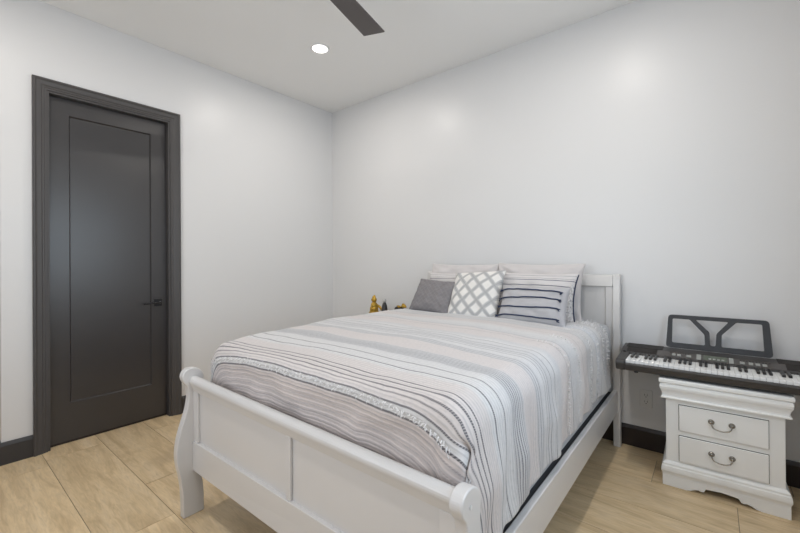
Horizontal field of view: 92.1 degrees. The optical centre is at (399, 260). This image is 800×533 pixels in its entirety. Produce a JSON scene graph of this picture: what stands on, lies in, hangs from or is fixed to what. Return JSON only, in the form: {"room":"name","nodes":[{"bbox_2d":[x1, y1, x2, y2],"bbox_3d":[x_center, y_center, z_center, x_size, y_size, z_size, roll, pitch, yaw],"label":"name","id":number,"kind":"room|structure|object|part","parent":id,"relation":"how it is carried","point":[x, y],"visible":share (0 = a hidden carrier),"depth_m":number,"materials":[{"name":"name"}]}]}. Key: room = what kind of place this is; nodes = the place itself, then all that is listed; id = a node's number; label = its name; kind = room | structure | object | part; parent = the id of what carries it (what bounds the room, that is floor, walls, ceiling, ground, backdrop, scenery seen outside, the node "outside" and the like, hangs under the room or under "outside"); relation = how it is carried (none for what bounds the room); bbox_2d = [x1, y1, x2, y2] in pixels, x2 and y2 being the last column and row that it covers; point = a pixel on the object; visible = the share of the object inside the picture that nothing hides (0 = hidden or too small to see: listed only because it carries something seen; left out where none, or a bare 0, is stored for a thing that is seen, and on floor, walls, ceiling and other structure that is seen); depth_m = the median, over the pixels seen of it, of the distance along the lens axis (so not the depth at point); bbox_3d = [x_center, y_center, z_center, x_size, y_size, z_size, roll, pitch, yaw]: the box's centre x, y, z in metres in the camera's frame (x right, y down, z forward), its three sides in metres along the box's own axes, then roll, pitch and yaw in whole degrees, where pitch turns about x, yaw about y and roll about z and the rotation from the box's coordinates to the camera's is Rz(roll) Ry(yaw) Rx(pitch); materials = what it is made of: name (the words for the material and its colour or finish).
{"room":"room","nodes":[
{"label":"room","id":0,"kind":"room"},
{"bbox_2d":[0,0,332,442],"bbox_3d":[-1.705,-0.219,3.537,0.120,3.048,2.742,0,0,39],"label":"wall","id":1,"kind":"structure","parent":0,"point":[257,208],"depth_m":3.41,"materials":[{"name":"white paint"}]},
{"bbox_2d":[0,395,185,465],"bbox_3d":[-2.158,1.218,3.888,1.315,0.140,2.742,0,0,39],"label":"baseboard","id":2,"kind":"structure","parent":1,"relation":"attached to","point":[15,450],"depth_m":2.48,"materials":[{"name":"grey paint"}]},
{"bbox_2d":[31,74,181,456],"bbox_3d":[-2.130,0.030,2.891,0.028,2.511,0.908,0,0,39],"label":"trim","id":3,"kind":"structure","parent":1,"relation":"attached to","point":[39,85],"depth_m":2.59,"materials":[{"name":"grey paint"}]},
{"bbox_2d":[49,96,166,444],"bbox_3d":[-2.172,0.067,2.925,0.095,2.404,0.730,0,0,39],"label":"door","id":4,"kind":"structure","parent":1,"relation":"in","point":[107,177],"depth_m":2.90,"materials":[{"name":"grey paint"}]},
{"bbox_3d":[-2.183,-0.010,2.934,0.011,2.032,0.513,0,0,39],"label":"panel","id":5,"kind":"part","parent":4,"relation":"part of","materials":[{"name":"grey paint"}]},
{"bbox_3d":[-1.983,0.343,3.163,0.008,0.060,0.056,0,0,39],"label":"handle","id":6,"kind":"part","parent":4,"relation":"part of","materials":[{"name":"black metal"}]},
{"bbox_2d":[51,413,166,446],"bbox_3d":[-2.202,1.278,2.953,0.058,0.016,0.736,0,0,39],"label":"trim","id":7,"kind":"structure","parent":1,"relation":"attached to","point":[165,413],"depth_m":2.90,"materials":[{"name":"grey paint"}]},
{"bbox_2d":[40,0,635,112],"bbox_3d":[-0.930,-1.801,2.141,5.660,0.100,4.170,0,0,39],"label":"ceiling","id":8,"kind":"structure","parent":0,"point":[265,43],"depth_m":2.97,"materials":[{"name":"white paint"}]},
{"bbox_2d":[310,43,329,53],"bbox_3d":[-0.659,-1.747,3.183,0.156,0.008,0.156,0,0,39],"label":"recessed light","id":9,"kind":"object","parent":8,"relation":"in","point":[319,48],"visible":1,"depth_m":3.18,"materials":[{"name":"white"}]},
{"bbox_2d":[330,0,384,35],"bbox_3d":[-0.362,-1.575,1.884,1.197,0.360,1.169,0,0,39],"label":"ceiling fan","id":10,"kind":"object","parent":8,"relation":"hanging from","point":[352,10],"visible":1,"depth_m":2.29,"materials":[{"name":"black metal"}]},
{"bbox_2d":[0,413,799,532],"bbox_3d":[-0.942,1.307,2.096,5.660,0.060,4.070,0,0,39],"label":"floor","id":11,"kind":"structure","parent":0,"point":[123,479],"depth_m":2.06,"materials":[{"name":"brown wood"}]},
{"bbox_2d":[174,271,621,532],"bbox_3d":[0.204,0.684,2.281,1.591,1.170,2.249,0,0,39],"label":"bed","id":12,"kind":"object","parent":11,"relation":"on","point":[294,475],"visible":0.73,"depth_m":1.50,"materials":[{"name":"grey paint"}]},
{"bbox_3d":[-1.062,0.909,1.946,0.040,0.737,0.133,0,0,39],"label":"post","id":13,"kind":"part","parent":12,"relation":"part of","materials":[{"name":"grey paint"}]},
{"bbox_3d":[-0.436,0.975,1.488,1.509,0.145,0.051,0,0,39],"label":"rail","id":14,"kind":"part","parent":12,"relation":"part of","materials":[{"name":"grey paint"}]},
{"bbox_3d":[-0.433,0.840,1.493,1.509,0.415,0.033,0,0,39],"label":"footboard","id":15,"kind":"part","parent":12,"relation":"part of","materials":[{"name":"grey paint"}]},
{"bbox_3d":[0.161,0.927,0.995,0.040,0.680,0.144,0,0,39],"label":"post","id":16,"kind":"part","parent":12,"relation":"part of","materials":[{"name":"grey paint"}]},
{"bbox_2d":[503,392,610,532],"bbox_3d":[0.224,0.910,2.309,1.503,0.021,2.010,0,0,39],"label":"box spring","id":17,"kind":"object","parent":12,"relation":"on","point":[549,469],"visible":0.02,"depth_m":1.71,"materials":[{"name":"grey fabric"}]},
{"bbox_2d":[530,324,609,489],"bbox_3d":[0.242,0.669,2.309,1.461,0.459,2.010,0,0,39],"label":"mattress","id":18,"kind":"object","parent":17,"relation":"on","point":[607,329],"visible":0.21,"depth_m":2.23,"materials":[{"name":"grey fabric"}]},
{"bbox_2d":[210,309,610,532],"bbox_3d":[0.159,0.676,2.223,1.570,0.591,1.854,0,0,39],"label":"quilt","id":19,"kind":"object","parent":18,"relation":"on","point":[485,403],"visible":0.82,"depth_m":1.49,"materials":[{"name":"white fabric"}]},
{"bbox_2d":[409,279,454,312],"bbox_3d":[0.263,0.281,3.062,0.370,0.264,0.187,0,0,36],"label":"throw cushion","id":20,"kind":"object","parent":19,"relation":"on","point":[430,295],"visible":0.92,"depth_m":3.01,"materials":[{"name":"grey fabric"}]},
{"bbox_2d":[430,272,456,281],"bbox_3d":[0.460,0.258,3.139,0.590,0.315,0.148,0,0,39],"label":"pillow sham","id":21,"kind":"object","parent":19,"relation":"on","point":[433,276],"visible":0.09,"depth_m":3.23,"materials":[{"name":"white fabric"}]},
{"bbox_2d":[448,270,505,316],"bbox_3d":[0.555,0.262,2.868,0.443,0.379,0.236,0,0,42],"label":"throw cushion","id":22,"kind":"object","parent":19,"relation":"on","point":[476,293],"visible":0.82,"depth_m":2.80,"materials":[{"name":"white fabric"}]},
{"bbox_2d":[495,285,570,326],"bbox_3d":[0.861,0.293,2.524,0.456,0.244,0.183,0,0,39],"label":"throw cushion","id":23,"kind":"object","parent":19,"relation":"on","point":[545,305],"visible":0.88,"depth_m":2.46,"materials":[{"name":"fabric"}]},
{"bbox_3d":[0.804,0.365,2.474,0.431,0.034,0.032,0,0,41],"label":"cord","id":24,"kind":"part","parent":23,"relation":"part of","materials":[{"name":"blue fabric"}]},
{"bbox_3d":[0.819,0.305,2.490,0.420,0.027,0.050,0,-26,39],"label":"cord","id":25,"kind":"part","parent":23,"relation":"part of","materials":[{"name":"blue fabric"}]},
{"bbox_3d":[0.835,0.253,2.511,0.421,0.036,0.047,0,-26,39],"label":"cord","id":26,"kind":"part","parent":23,"relation":"part of","materials":[{"name":"blue fabric"}]},
{"bbox_3d":[0.853,0.201,2.537,0.428,0.035,0.028,0,0,41],"label":"cord","id":27,"kind":"part","parent":23,"relation":"part of","materials":[{"name":"blue fabric"}]},
{"bbox_2d":[497,273,578,321],"bbox_3d":[0.942,0.249,2.737,0.598,0.329,0.158,0,0,39],"label":"pillow sham","id":28,"kind":"object","parent":19,"relation":"on","point":[513,279],"visible":0.47,"depth_m":2.66,"materials":[{"name":"white fabric"}]},
{"bbox_2d":[432,264,498,273],"bbox_3d":[0.519,0.224,3.268,0.649,0.397,0.160,0,0,41],"label":"bed pillow","id":29,"kind":"object","parent":18,"relation":"on","point":[437,268],"visible":0.2,"depth_m":3.25,"materials":[{"name":"grey fabric"}]},
{"bbox_2d":[499,263,585,320],"bbox_3d":[1.011,0.225,2.860,0.649,0.417,0.189,0,0,43],"label":"bed pillow","id":30,"kind":"object","parent":18,"relation":"on","point":[510,268],"visible":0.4,"depth_m":2.76,"materials":[{"name":"grey fabric"}]},
{"bbox_3d":[0.819,0.956,1.825,0.026,0.153,2.050,0,0,39],"label":"rail","id":31,"kind":"part","parent":12,"relation":"part of","materials":[{"name":"grey paint"}]},
{"bbox_3d":[0.888,0.547,3.131,1.502,0.760,0.014,0,0,39],"label":"headboard","id":32,"kind":"part","parent":12,"relation":"part of","materials":[{"name":"grey paint"}]},
{"bbox_3d":[0.884,0.143,3.131,1.502,0.079,0.056,0,0,39],"label":"rail","id":33,"kind":"part","parent":12,"relation":"part of","materials":[{"name":"grey paint"}]},
{"bbox_3d":[0.881,0.872,3.120,1.502,0.110,0.014,0,0,39],"label":"rail","id":34,"kind":"part","parent":12,"relation":"part of","materials":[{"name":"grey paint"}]},
{"bbox_3d":[1.488,0.677,2.644,0.043,1.170,0.070,0,0,39],"label":"post","id":35,"kind":"part","parent":12,"relation":"part of","materials":[{"name":"grey paint"}]},
{"bbox_2d":[659,375,794,520],"bbox_3d":[1.799,0.959,2.168,0.546,0.600,0.402,0,0,38],"label":"nightstand","id":36,"kind":"object","parent":11,"relation":"on","point":[729,440],"visible":0.96,"depth_m":2.01,"materials":[{"name":"white paint"}]},
{"bbox_2d":[615,343,799,395],"bbox_3d":[1.776,0.603,2.164,0.945,0.113,0.382,0,0,38],"label":"electronic keyboard","id":37,"kind":"object","parent":36,"relation":"on","point":[766,374],"visible":1,"depth_m":2.12,"materials":[{"name":"black plastic"}]},
{"bbox_2d":[627,346,656,353],"bbox_3d":[1.522,0.564,2.429,0.159,0.017,0.063,0,0,38],"label":"grille","id":38,"kind":"object","parent":37,"relation":"attached to","point":[631,349],"depth_m":2.43,"materials":[{"name":"black plastic"}]},
{"bbox_2d":[627,343,663,349],"bbox_3d":[1.580,0.553,2.488,0.195,0.008,0.093,0,0,38],"label":"speaker grille","id":39,"kind":"object","parent":37,"relation":"attached to","point":[629,345],"depth_m":2.47,"materials":[{"name":"black plastic"}]},
{"bbox_2d":[666,315,772,357],"bbox_3d":[1.879,0.441,2.295,0.487,0.202,0.050,0,0,38],"label":"music stand","id":40,"kind":"object","parent":37,"relation":"on","point":[768,351],"visible":1,"depth_m":2.28,"materials":[{"name":"grey plastic"}]},
{"bbox_3d":[1.804,0.563,2.200,0.565,0.019,0.073,0,0,38],"label":"control panel","id":41,"kind":"part","parent":37,"relation":"part of","materials":[{"name":"grey plastic"}]},
{"bbox_2d":[776,359,799,365],"bbox_3d":[2.136,0.548,2.047,0.195,0.008,0.093,0,0,38],"label":"speaker grille","id":42,"kind":"object","parent":37,"relation":"attached to","point":[778,361],"depth_m":2.07,"materials":[{"name":"black plastic"}]},
{"bbox_2d":[785,364,799,371],"bbox_3d":[2.092,0.559,1.978,0.159,0.017,0.063,0,0,38],"label":"grille","id":43,"kind":"object","parent":37,"relation":"attached to","point":[788,367],"depth_m":2.01,"materials":[{"name":"black plastic"}]},
{"bbox_3d":[1.683,0.871,2.020,0.112,0.050,0.027,0,0,38],"label":"handle","id":44,"kind":"part","parent":36,"relation":"part of","materials":[{"name":"silver metal"}]},
{"bbox_3d":[1.685,1.042,2.020,0.112,0.050,0.027,0,0,38],"label":"handle","id":45,"kind":"part","parent":36,"relation":"part of","materials":[{"name":"silver metal"}]},
{"bbox_3d":[1.696,1.043,2.034,0.362,0.140,0.009,0,0,38],"label":"drawer","id":46,"kind":"part","parent":36,"relation":"part of","materials":[{"name":"white paint"}]},
{"bbox_3d":[1.694,0.872,2.034,0.362,0.140,0.009,0,0,38],"label":"drawer","id":47,"kind":"part","parent":36,"relation":"part of","materials":[{"name":"white paint"}]},
{"bbox_3d":[1.800,0.730,2.172,0.540,0.085,0.393,0,0,38],"label":"cornice","id":48,"kind":"part","parent":36,"relation":"part of","materials":[{"name":"white paint"}]},
{"bbox_3d":[1.805,1.163,2.174,0.528,0.077,0.387,0,0,38],"label":"moulding","id":49,"kind":"part","parent":36,"relation":"part of","materials":[{"name":"white paint"}]},
{"bbox_3d":[-0.113,0.975,3.712,0.546,0.600,0.402,0,0,39],"label":"nightstand","id":50,"kind":"object","parent":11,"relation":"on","visible":0},
{"bbox_2d":[369,295,381,312],"bbox_3d":[-0.245,0.511,3.880,0.144,0.330,0.119,0,0,-26],"label":"figurine","id":51,"kind":"object","parent":50,"relation":"on","point":[374,307],"visible":0.51,"depth_m":3.85,"materials":[{"name":"plastic"}]},
{"bbox_2d":[381,299,387,310],"bbox_3d":[-0.151,0.524,3.788,0.080,0.302,0.080,0,0,39],"label":"figurine","id":52,"kind":"object","parent":50,"relation":"on","point":[384,305],"visible":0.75,"depth_m":3.77,"materials":[{"name":"grey plastic"}]},
{"bbox_2d":[394,303,406,309],"bbox_3d":[-0.003,0.539,3.667,0.113,0.270,0.116,0,0,-13],"label":"figurine","id":53,"kind":"object","parent":50,"relation":"on","point":[403,305],"visible":0.31,"depth_m":3.64,"materials":[{"name":"gold plastic"}]},
{"bbox_2d":[332,0,799,461],"bbox_3d":[0.851,-0.236,3.310,4.380,3.048,0.120,0,0,39],"label":"wall","id":54,"kind":"structure","parent":0,"point":[655,144],"depth_m":2.68,"materials":[{"name":"white paint"}]},
{"bbox_2d":[640,389,652,407],"bbox_3d":[1.649,0.924,2.585,0.072,0.116,0.009,0,0,39],"label":"wall outlet","id":55,"kind":"object","parent":54,"relation":"attached to","point":[646,399],"visible":1,"depth_m":2.58,"materials":[{"name":"white plastic"}]},
{"bbox_2d":[602,420,799,488],"bbox_3d":[0.787,1.198,3.279,4.060,0.140,0.015,0,0,39],"label":"baseboard","id":56,"kind":"structure","parent":54,"relation":"attached to","point":[633,435],"depth_m":2.56,"materials":[{"name":"grey paint"}]}
]}

